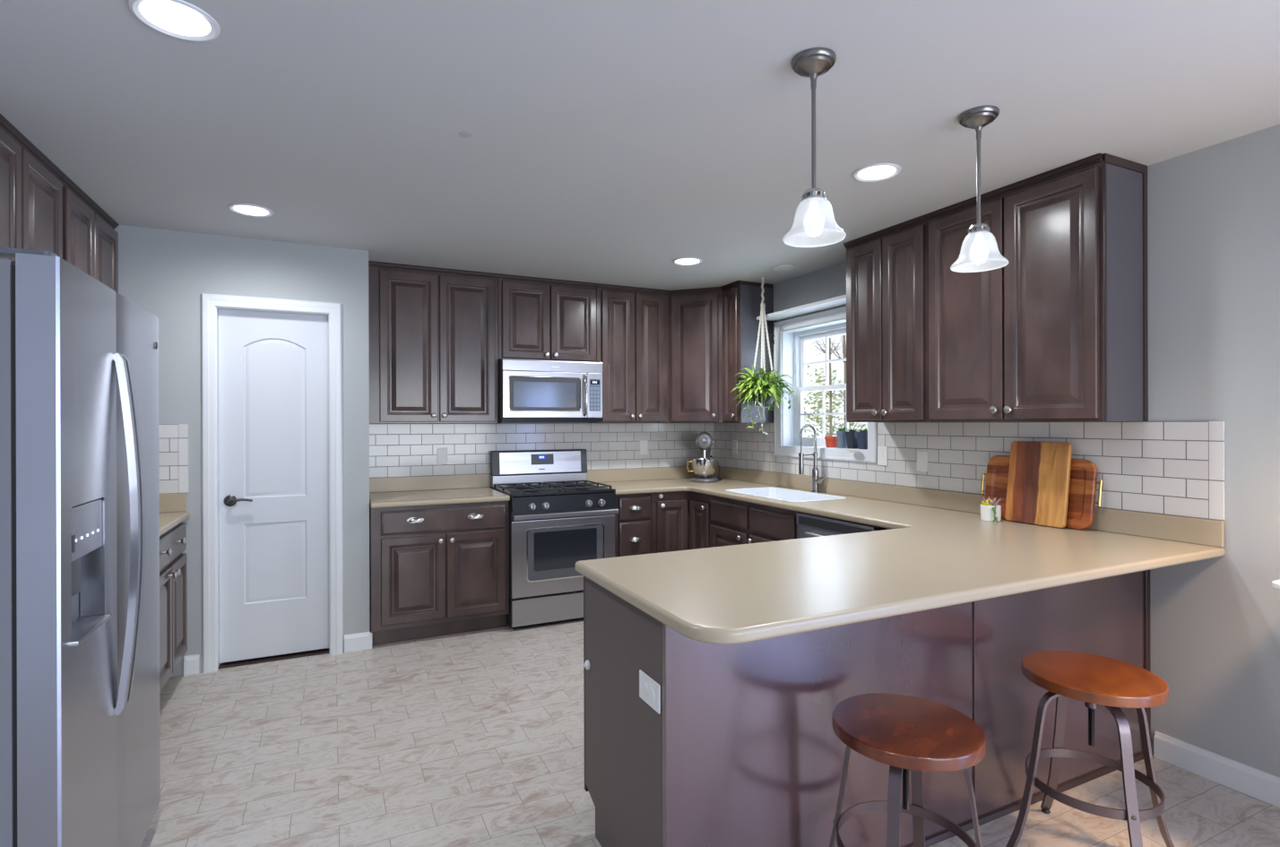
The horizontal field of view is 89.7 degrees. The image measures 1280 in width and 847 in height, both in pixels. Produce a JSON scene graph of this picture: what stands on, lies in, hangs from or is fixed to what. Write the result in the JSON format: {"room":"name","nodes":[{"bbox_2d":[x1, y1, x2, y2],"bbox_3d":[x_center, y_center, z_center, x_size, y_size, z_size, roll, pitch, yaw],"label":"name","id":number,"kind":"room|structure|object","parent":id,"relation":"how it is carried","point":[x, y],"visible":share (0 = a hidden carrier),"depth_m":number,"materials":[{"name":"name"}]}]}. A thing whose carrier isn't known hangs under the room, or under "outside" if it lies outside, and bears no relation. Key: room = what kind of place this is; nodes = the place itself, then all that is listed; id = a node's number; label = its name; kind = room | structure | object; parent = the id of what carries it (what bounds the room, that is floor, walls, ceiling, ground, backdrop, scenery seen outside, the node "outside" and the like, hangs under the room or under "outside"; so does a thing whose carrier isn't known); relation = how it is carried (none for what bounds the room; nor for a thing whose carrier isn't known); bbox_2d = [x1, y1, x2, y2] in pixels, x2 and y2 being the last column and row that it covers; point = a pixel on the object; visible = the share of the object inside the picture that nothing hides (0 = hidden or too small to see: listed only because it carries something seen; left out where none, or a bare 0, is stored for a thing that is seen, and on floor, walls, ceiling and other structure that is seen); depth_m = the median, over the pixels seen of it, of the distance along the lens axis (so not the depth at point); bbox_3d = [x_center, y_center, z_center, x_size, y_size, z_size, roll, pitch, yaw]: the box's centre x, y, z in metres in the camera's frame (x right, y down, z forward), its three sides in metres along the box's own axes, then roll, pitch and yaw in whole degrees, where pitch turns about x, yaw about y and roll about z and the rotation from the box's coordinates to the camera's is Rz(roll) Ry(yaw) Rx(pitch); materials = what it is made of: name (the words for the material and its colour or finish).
{"room":"kitchen","nodes":[
{"label":"kitchen","id":0,"kind":"room"},
{"bbox_2d":[114,224,369,676],"bbox_3d":[-2.518,0.166,3.926,1.565,2.475,0.590,0,0,-26],"label":"wall","id":1,"kind":"structure","parent":0,"point":[166,272],"depth_m":3.67,"materials":[{"name":"grey paint"}]},
{"bbox_2d":[158,423,188,493],"bbox_3d":[-2.807,0.197,3.455,0.627,0.382,0.008,0,0,-26],"label":"tiled wall","id":2,"kind":"structure","parent":1,"relation":"attached to","point":[173,438],"depth_m":3.56,"materials":[{"name":"white tile"}]},
{"bbox_2d":[183,654,199,675],"bbox_3d":[-2.507,1.350,3.595,0.073,0.105,0.014,0,0,-26],"label":"baseboard","id":3,"kind":"structure","parent":1,"relation":"attached to","point":[191,662],"depth_m":3.59,"materials":[{"name":"white"}]},
{"bbox_2d":[200,293,343,673],"bbox_3d":[-2.165,0.333,3.819,0.722,2.138,0.129,0,0,-26],"label":"door","id":4,"kind":"structure","parent":1,"relation":"in","point":[272,378],"depth_m":3.81,"materials":[{"name":"white paint"}]},
{"bbox_2d":[344,631,371,652],"bbox_3d":[-1.742,1.347,3.973,0.159,0.105,0.035,0,0,-26],"label":"baseboard","id":5,"kind":"structure","parent":1,"relation":"attached to","point":[359,641],"depth_m":3.96,"materials":[{"name":"white"}]},
{"bbox_2d":[371,422,591,492],"bbox_3d":[-1.324,0.212,4.893,4.755,2.575,0.120,0,0,-26],"label":"wall","id":6,"kind":"structure","parent":0,"point":[514,422],"depth_m":4.81,"materials":[{"name":"grey paint"}]},
{"bbox_2d":[368,260,498,423],"bbox_3d":[-1.468,-0.537,4.560,0.868,1.074,0.355,0,0,-26],"label":"upper cabinet","id":7,"kind":"object","parent":6,"relation":"attached to","point":[433,332],"visible":0.95,"depth_m":4.42,"materials":[{"name":"brown wood"}]},
{"bbox_2d":[369,423,713,486],"bbox_3d":[-0.637,0.239,5.151,2.875,0.482,0.008,0,0,-26],"label":"tiled wall","id":8,"kind":"structure","parent":6,"relation":"attached to","point":[395,450],"depth_m":5.00,"materials":[{"name":"white tile"}]},
{"bbox_2d":[437,448,447,464],"bbox_3d":[-1.459,0.240,4.747,0.074,0.118,0.009,0,0,-26],"label":"wall outlet","id":9,"kind":"object","parent":8,"relation":"attached to","point":[442,453],"visible":1,"depth_m":4.74,"materials":[{"name":"white plastic"}]},
{"bbox_2d":[640,441,648,454],"bbox_3d":[0.033,0.205,5.463,0.074,0.118,0.009,0,0,-26],"label":"wall outlet","id":10,"kind":"object","parent":8,"relation":"attached to","point":[644,445],"visible":1,"depth_m":5.46,"materials":[{"name":"white plastic"}]},
{"bbox_2d":[498,273,597,362],"bbox_3d":[-0.733,-0.771,4.913,0.761,0.612,0.355,0,0,-26],"label":"upper cabinet","id":11,"kind":"object","parent":6,"relation":"attached to","point":[540,318],"visible":0.94,"depth_m":4.77,"materials":[{"name":"brown wood"}]},
{"bbox_2d":[588,283,670,423],"bbox_3d":[-0.099,-0.542,5.216,0.639,1.074,0.355,0,0,-26],"label":"upper cabinet","id":12,"kind":"object","parent":6,"relation":"attached to","point":[633,323],"visible":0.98,"depth_m":5.08,"materials":[{"name":"brown wood"}]},
{"bbox_2d":[669,286,742,423],"bbox_3d":[0.517,-0.544,5.364,0.619,1.074,0.619,0,0,-26],"label":"upper cabinet","id":13,"kind":"object","parent":6,"relation":"attached to","point":[696,315],"visible":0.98,"depth_m":5.15,"materials":[{"name":"brown wood"}]},
{"bbox_2d":[498,358,602,423],"bbox_3d":[-0.703,-0.232,4.849,0.759,0.461,0.472,0,0,-26],"label":"microwave","id":14,"kind":"object","parent":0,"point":[529,390],"visible":0.98,"depth_m":4.67,"materials":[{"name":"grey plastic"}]},
{"bbox_2d":[0,0,1279,294],"bbox_3d":[0.532,-1.139,1.015,4.755,0.120,8.720,0,0,-26],"label":"ceiling","id":15,"kind":"structure","parent":0,"point":[610,142],"depth_m":2.20,"materials":[{"name":"grey paint"}]},
{"bbox_2d":[128,0,220,41],"bbox_3d":[-1.228,-1.105,1.701,0.198,0.078,0.198,0,0,-26],"label":"recessed light","id":16,"kind":"object","parent":15,"relation":"in","point":[179,19],"visible":0.92,"depth_m":1.75,"materials":[{"name":"white plastic"}]},
{"bbox_2d":[227,203,273,216],"bbox_3d":[-1.952,-1.104,3.226,0.198,0.078,0.198,0,0,-26],"label":"recessed light","id":17,"kind":"object","parent":15,"relation":"in","point":[245,209],"visible":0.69,"depth_m":3.27,"materials":[{"name":"white"}]},
{"bbox_2d":[458,131,471,138],"bbox_3d":[-0.651,-1.075,2.393,0.048,0.002,0.048,0,0,-26],"label":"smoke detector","id":18,"kind":"structure","parent":15,"relation":"attached to","point":[466,134],"depth_m":2.39,"materials":[{"name":"grey plastic"}]},
{"bbox_2d":[672,257,702,265],"bbox_3d":[0.315,-1.111,4.268,0.198,0.078,0.198,0,0,-26],"label":"recessed light","id":19,"kind":"object","parent":15,"relation":"in","point":[683,261],"visible":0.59,"depth_m":4.33,"materials":[{"name":"white"}]},
{"bbox_2d":[729,276,794,434],"bbox_3d":[0.916,-0.498,4.766,0.454,1.165,0.461,0,0,42],"label":"hanging planter","id":20,"kind":"object","parent":15,"relation":"hanging from","point":[765,390],"visible":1,"depth_m":4.69,"materials":[{"name":"green"}]},
{"bbox_2d":[771,264,795,271],"bbox_3d":[0.993,-1.074,4.447,0.160,0.016,0.160,0,0,-26],"label":"ceiling speaker","id":21,"kind":"object","parent":15,"relation":"attached to","point":[781,267],"visible":1,"depth_m":4.42,"materials":[{"name":"grey paint"}]},
{"bbox_2d":[782,47,846,247],"bbox_3d":[0.516,-0.813,1.907,0.181,0.532,0.181,0,0,-26],"label":"pendant lamp","id":22,"kind":"object","parent":15,"relation":"hanging from","point":[814,225],"visible":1,"depth_m":1.88,"materials":[{"name":"white glass"}]},
{"bbox_2d":[852,163,901,181],"bbox_3d":[1.018,-1.112,2.764,0.198,0.078,0.198,0,0,-26],"label":"recessed light","id":23,"kind":"object","parent":15,"relation":"in","point":[878,171],"visible":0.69,"depth_m":2.82,"materials":[{"name":"white plastic"}]},
{"bbox_2d":[950,105,1008,272],"bbox_3d":[1.185,-0.815,2.248,0.181,0.532,0.181,0,0,-26],"label":"pendant lamp","id":24,"kind":"object","parent":15,"relation":"hanging from","point":[979,252],"visible":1,"depth_m":2.22,"materials":[{"name":"white glass"}]},
{"bbox_2d":[140,618,1279,846],"bbox_3d":[0.475,1.446,0.919,4.555,0.100,8.600,0,0,-26],"label":"floor","id":25,"kind":"structure","parent":0,"point":[472,739],"depth_m":2.64,"materials":[{"name":"tile"}]},
{"bbox_2d":[0,247,160,846],"bbox_3d":[-1.813,0.510,1.684,0.842,1.783,0.936,0,0,-26],"label":"refrigerator","id":26,"kind":"object","parent":25,"relation":"on","point":[80,731],"visible":1,"depth_m":1.51,"materials":[{"name":"grey metal"}]},
{"bbox_2d":[159,521,187,692],"bbox_3d":[-2.627,0.967,3.109,0.656,0.873,0.775,0,0,-26],"label":"base cabinet","id":27,"kind":"object","parent":25,"relation":"on","point":[173,563],"visible":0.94,"depth_m":3.25,"materials":[{"name":"brown wood"}]},
{"bbox_2d":[159,492,190,536],"bbox_3d":[-2.471,0.458,2.761,0.636,0.140,1.548,0,0,-26],"label":"countertop","id":28,"kind":"structure","parent":27,"relation":"on","point":[172,506],"depth_m":3.53,"materials":[{"name":"beige laminate"}]},
{"bbox_2d":[369,501,509,645],"bbox_3d":[-1.399,0.962,4.425,0.867,0.873,0.656,0,0,-26],"label":"base cabinet","id":29,"kind":"object","parent":25,"relation":"on","point":[437,570],"visible":0.99,"depth_m":4.15,"materials":[{"name":"brown wood"}]},
{"bbox_2d":[369,474,510,508],"bbox_3d":[-1.403,0.454,4.430,0.868,0.140,0.644,0,0,-26],"label":"countertop","id":30,"kind":"structure","parent":29,"relation":"on","point":[444,489],"depth_m":4.54,"materials":[{"name":"beige laminate"}]},
{"bbox_2d":[490,449,618,628],"bbox_3d":[-0.643,0.802,4.735,0.756,1.189,0.703,0,0,-26],"label":"gas range","id":31,"kind":"object","parent":25,"relation":"on","point":[558,520],"visible":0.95,"depth_m":4.48,"materials":[{"name":"grey metal"}]},
{"bbox_2d":[490,484,615,497],"bbox_3d":[-0.654,0.485,4.756,0.756,0.023,0.646,0,0,-26],"label":"cooktop","id":32,"kind":"object","parent":31,"relation":"in","point":[514,490],"depth_m":4.57,"materials":[{"name":"black metal"}]},
{"bbox_2d":[614,492,651,556],"bbox_3d":[-0.173,0.958,5.014,0.317,0.873,0.653,0,0,-26],"label":"base cabinet","id":33,"kind":"object","parent":25,"relation":"on","point":[633,522],"visible":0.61,"depth_m":4.74,"materials":[{"name":"brown wood"}]},
{"bbox_2d":[651,491,711,553],"bbox_3d":[0.449,0.956,5.159,0.928,0.873,0.928,0,0,-26],"label":"base cabinet","id":34,"kind":"object","parent":25,"relation":"on","point":[684,523],"visible":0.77,"depth_m":4.87,"materials":[{"name":"brown wood"}]},
{"bbox_2d":[709,495,800,547],"bbox_3d":[0.980,0.955,4.368,0.656,0.873,0.955,0,0,-26],"label":"base cabinet","id":35,"kind":"object","parent":25,"relation":"on","point":[734,522],"visible":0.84,"depth_m":4.26,"materials":[{"name":"brown wood"}]},
{"bbox_2d":[796,512,890,538],"bbox_3d":[1.310,0.957,3.654,0.661,0.866,0.604,0,0,-26],"label":"dishwasher","id":36,"kind":"object","parent":25,"relation":"on","point":[809,525],"visible":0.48,"depth_m":3.58,"materials":[{"name":"grey metal"}]},
{"bbox_2d":[583,570,1150,846],"bbox_3d":[0.967,0.956,2.495,2.298,0.873,0.668,0,0,-26],"label":"base cabinet","id":37,"kind":"object","parent":25,"relation":"on","point":[743,748],"visible":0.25,"depth_m":2.01,"materials":[{"name":"brown wood"}]},
{"bbox_2d":[583,659,589,669],"bbox_3d":[-0.185,0.834,2.219,0.016,0.032,0.032,0,0,-26],"label":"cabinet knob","id":38,"kind":"object","parent":37,"relation":"attached to","point":[586,664],"visible":1,"depth_m":2.21,"materials":[{"name":"metal"}]},
{"bbox_2d":[639,669,660,714],"bbox_3d":[0.025,0.745,1.789,0.009,0.078,0.125,0,0,-26],"label":"wall outlet","id":39,"kind":"object","parent":37,"relation":"attached to","point":[649,689],"visible":1,"depth_m":1.78,"materials":[{"name":"white plastic"}]},
{"bbox_2d":[641,682,648,694],"bbox_3d":[0.014,0.745,1.806,0.003,0.033,0.033,0,0,-26],"label":"socket","id":40,"kind":"object","parent":39,"relation":"attached to","point":[644,685],"depth_m":1.80,"materials":[{"name":"white plastic"}]},
{"bbox_2d":[648,687,654,700],"bbox_3d":[0.032,0.745,1.768,0.003,0.033,0.033,0,0,-26],"label":"socket","id":41,"kind":"object","parent":39,"relation":"attached to","point":[651,689],"depth_m":1.77,"materials":[{"name":"white plastic"}]},
{"bbox_2d":[575,466,1224,644],"bbox_3d":[0.409,0.449,3.619,2.330,0.140,3.658,0,0,-26],"label":"countertop","id":42,"kind":"structure","parent":37,"relation":"on","point":[938,550],"depth_m":2.26,"materials":[{"name":"beige laminate"}]},
{"bbox_2d":[686,432,721,483],"bbox_3d":[0.533,0.274,5.359,0.252,0.411,0.384,0,0,20],"label":"stand mixer","id":43,"kind":"object","parent":42,"relation":"on","point":[704,467],"visible":1,"depth_m":5.23,"materials":[{"name":"silver metal"}]},
{"bbox_2d":[686,458,717,478],"bbox_3d":[0.523,0.370,5.297,0.236,0.156,0.216,0,0,-26],"label":"bowl","id":44,"kind":"object","parent":43,"relation":"on","point":[704,468],"depth_m":5.23,"materials":[{"name":"silver metal"}]},
{"bbox_2d":[725,486,846,512],"bbox_3d":[0.964,0.576,4.346,0.449,0.206,0.799,0,0,-26],"label":"sink","id":45,"kind":"object","parent":42,"relation":"in","point":[774,493],"visible":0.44,"depth_m":4.56,"materials":[{"name":"white ceramic"}]},
{"bbox_2d":[798,423,826,492],"bbox_3d":[1.186,0.239,4.456,0.193,0.477,0.090,0,0,-4],"label":"kitchen faucet","id":46,"kind":"object","parent":42,"relation":"on","point":[816,481],"visible":0.99,"depth_m":4.46,"materials":[{"name":"silver metal"}]},
{"bbox_2d":[977,496,1002,522],"bbox_3d":[1.732,0.421,3.167,0.112,0.112,0.121,0,0,-26],"label":"succulent pot","id":47,"kind":"object","parent":42,"relation":"on","point":[990,511],"visible":1,"depth_m":3.14,"materials":[{"name":"white ceramic"}]},
{"bbox_2d":[1004,441,1072,527],"bbox_3d":[1.878,0.281,3.039,0.070,0.390,0.285,0,0,-26],"label":"cutting board","id":48,"kind":"object","parent":42,"relation":"on","point":[1039,472],"visible":1,"depth_m":3.02,"materials":[{"name":"brown wood"}]},
{"bbox_2d":[980,455,1102,529],"bbox_3d":[1.897,0.319,3.075,0.066,0.314,0.574,0,0,-26],"label":"serving tray","id":49,"kind":"object","parent":42,"relation":"on","point":[1083,480],"visible":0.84,"depth_m":2.91,"materials":[{"name":"brown wood"}]},
{"bbox_2d":[829,692,985,846],"bbox_3d":[0.722,1.102,1.744,0.395,0.584,0.395,0,0,-12],"label":"bar stool","id":50,"kind":"object","parent":25,"relation":"on","point":[904,733],"visible":1,"depth_m":1.71,"materials":[{"name":"brown wood"}]},
{"bbox_2d":[1005,650,1174,846],"bbox_3d":[1.440,1.092,2.050,0.392,0.602,0.392,0,0,-42],"label":"bar stool","id":51,"kind":"object","parent":25,"relation":"on","point":[1093,679],"visible":1,"depth_m":2.02,"materials":[{"name":"brown wood"}]},
{"bbox_2d":[1271,579,1279,589],"bbox_3d":[2.432,0.940,1.532,0.470,0.899,1.252,0,0,-26],"label":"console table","id":52,"kind":"object","parent":25,"relation":"on","point":[1275,584],"visible":1,"depth_m":1.98,"materials":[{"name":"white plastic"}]},
{"bbox_2d":[723,123,1279,777],"bbox_3d":[2.615,0.202,1.946,0.200,2.575,8.600,0,0,-26],"label":"wall","id":53,"kind":"structure","parent":0,"point":[1214,211],"depth_m":2.47,"materials":[{"name":"grey paint"}]},
{"bbox_2d":[720,280,773,423],"bbox_3d":[0.823,-0.544,5.034,0.355,1.074,0.258,0,0,-26],"label":"upper cabinet","id":54,"kind":"object","parent":53,"relation":"attached to","point":[741,299],"visible":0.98,"depth_m":4.93,"materials":[{"name":"brown wood"}]},
{"bbox_2d":[764,320,777,344],"bbox_3d":[0.992,-0.689,4.929,0.140,0.200,0.012,0,0,-26],"label":"shelf bracket","id":55,"kind":"object","parent":53,"relation":"attached to","point":[773,341],"visible":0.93,"depth_m":4.93,"materials":[{"name":"black metal"}]},
{"bbox_2d":[756,294,846,320],"bbox_3d":[1.197,-0.801,4.449,0.184,0.022,1.062,0,0,-26],"label":"shelf","id":56,"kind":"object","parent":53,"relation":"attached to","point":[841,300],"visible":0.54,"depth_m":4.46,"materials":[{"name":"white"}]},
{"bbox_2d":[773,306,877,462],"bbox_3d":[1.354,-0.267,4.545,0.224,1.023,1.023,0,0,-26],"label":"window","id":57,"kind":"structure","parent":53,"relation":"in","point":[791,338],"depth_m":4.82,"materials":[{"name":"white"}]},
{"bbox_2d":[824,429,837,448],"bbox_3d":[1.338,0.099,4.497,0.092,0.138,0.092,0,0,-26],"label":"potted plant","id":58,"kind":"object","parent":57,"relation":"on","point":[831,441],"visible":0.94,"depth_m":4.46,"materials":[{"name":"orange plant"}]},
{"bbox_2d":[835,427,847,448],"bbox_3d":[1.383,0.095,4.400,0.080,0.146,0.082,0,0,27],"label":"potted plant","id":59,"kind":"object","parent":57,"relation":"on","point":[842,443],"visible":0.94,"depth_m":4.37,"materials":[{"name":"green plant"}]},
{"bbox_2d":[845,428,860,449],"bbox_3d":[1.430,0.099,4.310,0.083,0.138,0.084,0,0,-26],"label":"potted plant","id":60,"kind":"object","parent":57,"relation":"on","point":[851,435],"visible":0.91,"depth_m":4.29,"materials":[{"name":"green plant"}]},
{"bbox_2d":[847,449,859,452],"bbox_3d":[1.381,0.177,4.166,0.053,0.021,0.096,0,0,-26],"label":"soap dish","id":61,"kind":"object","parent":57,"relation":"attached to","point":[849,450],"visible":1,"depth_m":4.14,"materials":[{"name":"white plastic"}]},
{"bbox_2d":[856,428,867,449],"bbox_3d":[1.469,0.098,4.218,0.080,0.141,0.076,0,0,-26],"label":"potted plant","id":62,"kind":"object","parent":57,"relation":"on","point":[862,436],"visible":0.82,"depth_m":4.19,"materials":[{"name":"green plant"}]},
{"bbox_2d":[843,214,928,422],"bbox_3d":[1.483,-0.545,3.659,0.355,1.074,0.589,0,0,-26],"label":"upper cabinet","id":63,"kind":"object","parent":53,"relation":"attached to","point":[887,269],"visible":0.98,"depth_m":3.54,"materials":[{"name":"brown wood"}]},
{"bbox_2d":[713,421,1224,520],"bbox_3d":[1.456,0.184,4.122,0.008,0.382,3.657,0,0,-26],"label":"tiled wall","id":64,"kind":"structure","parent":53,"relation":"attached to","point":[1172,468],"depth_m":3.01,"materials":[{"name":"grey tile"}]},
{"bbox_2d":[732,440,737,454],"bbox_3d":[0.803,0.203,5.464,0.009,0.118,0.074,0,0,-26],"label":"wall outlet","id":65,"kind":"object","parent":64,"relation":"attached to","point":[734,442],"visible":1,"depth_m":5.46,"materials":[{"name":"white plastic"}]},
{"bbox_2d":[877,446,887,466],"bbox_3d":[1.507,0.201,3.997,0.009,0.118,0.074,0,0,-26],"label":"wall outlet","id":66,"kind":"object","parent":64,"relation":"attached to","point":[882,451],"visible":1,"depth_m":3.99,"materials":[{"name":"white plastic"}]},
{"bbox_2d":[916,450,927,471],"bbox_3d":[1.635,0.219,3.730,0.009,0.118,0.074,0,0,-26],"label":"wall outlet","id":67,"kind":"object","parent":64,"relation":"attached to","point":[921,456],"visible":1,"depth_m":3.73,"materials":[{"name":"white plastic"}]},
{"bbox_2d":[925,152,1148,422],"bbox_3d":[1.794,-0.546,3.009,0.355,1.074,0.848,0,0,-26],"label":"upper cabinet","id":68,"kind":"object","parent":53,"relation":"attached to","point":[1059,332],"visible":1,"depth_m":2.76,"materials":[{"name":"brown wood"}]},
{"bbox_2d":[1153,731,1279,807],"bbox_3d":[2.567,1.336,1.804,0.014,0.105,1.945,0,0,-26],"label":"baseboard","id":69,"kind":"structure","parent":53,"relation":"attached to","point":[1257,783],"depth_m":2.48,"materials":[{"name":"white"}]},
{"label":"outside","id":70,"kind":"structure","parent":0,"visible":0},
{"bbox_3d":[19.208,2.420,36.853,59.700,0.200,80.000,0,0,-26],"label":"ground","id":71,"kind":"structure","parent":70,"visible":0},
{"bbox_2d":[809,337,851,436],"bbox_3d":[4.508,-2.448,15.253,1.325,9.650,1.141,0,0,7],"label":"bare tree","id":72,"kind":"object","parent":71,"relation":"on","point":[830,394],"visible":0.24,"depth_m":15.31,"materials":[{"name":"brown plant"}]},
{"bbox_2d":[804,364,867,437],"bbox_3d":[6.074,0.198,23.215,4.500,4.749,4.424,0,0,-26],"label":"shrub","id":73,"kind":"object","parent":71,"relation":"on","point":[819,402],"visible":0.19,"depth_m":22.87,"materials":[{"name":"green plant"}]},
{"bbox_2d":[815,334,856,429],"bbox_3d":[3.942,-1.930,12.422,1.141,8.622,1.178,0,0,-1],"label":"bare tree","id":74,"kind":"object","parent":71,"relation":"on","point":[843,347],"visible":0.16,"depth_m":12.44,"materials":[{"name":"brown plant"}]},
{"bbox_2d":[831,345,867,431],"bbox_3d":[5.643,-2.359,17.598,1.271,9.463,1.231,0,0,28],"label":"bare tree","id":75,"kind":"object","parent":71,"relation":"on","point":[850,424],"visible":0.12,"depth_m":17.53,"materials":[{"name":"green plant"}]},
{"bbox_3d":[-1.537,0.215,-0.045,0.100,2.575,8.600,0,0,-26],"label":"wall","id":76,"kind":"structure","parent":0,"visible":0},
{"bbox_2d":[0,113,64,261],"bbox_3d":[-2.427,-0.533,2.335,0.355,1.074,0.789,0,0,-26],"label":"upper cabinet","id":77,"kind":"object","parent":76,"relation":"attached to","point":[30,188],"visible":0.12,"depth_m":2.41,"materials":[{"name":"brown wood"}]},
{"bbox_2d":[58,173,119,294],"bbox_3d":[-2.767,-0.533,3.043,0.355,1.074,0.775,0,0,-26],"label":"upper cabinet","id":78,"kind":"object","parent":76,"relation":"attached to","point":[90,236],"visible":0.07,"depth_m":3.05,"materials":[{"name":"brown wood"}]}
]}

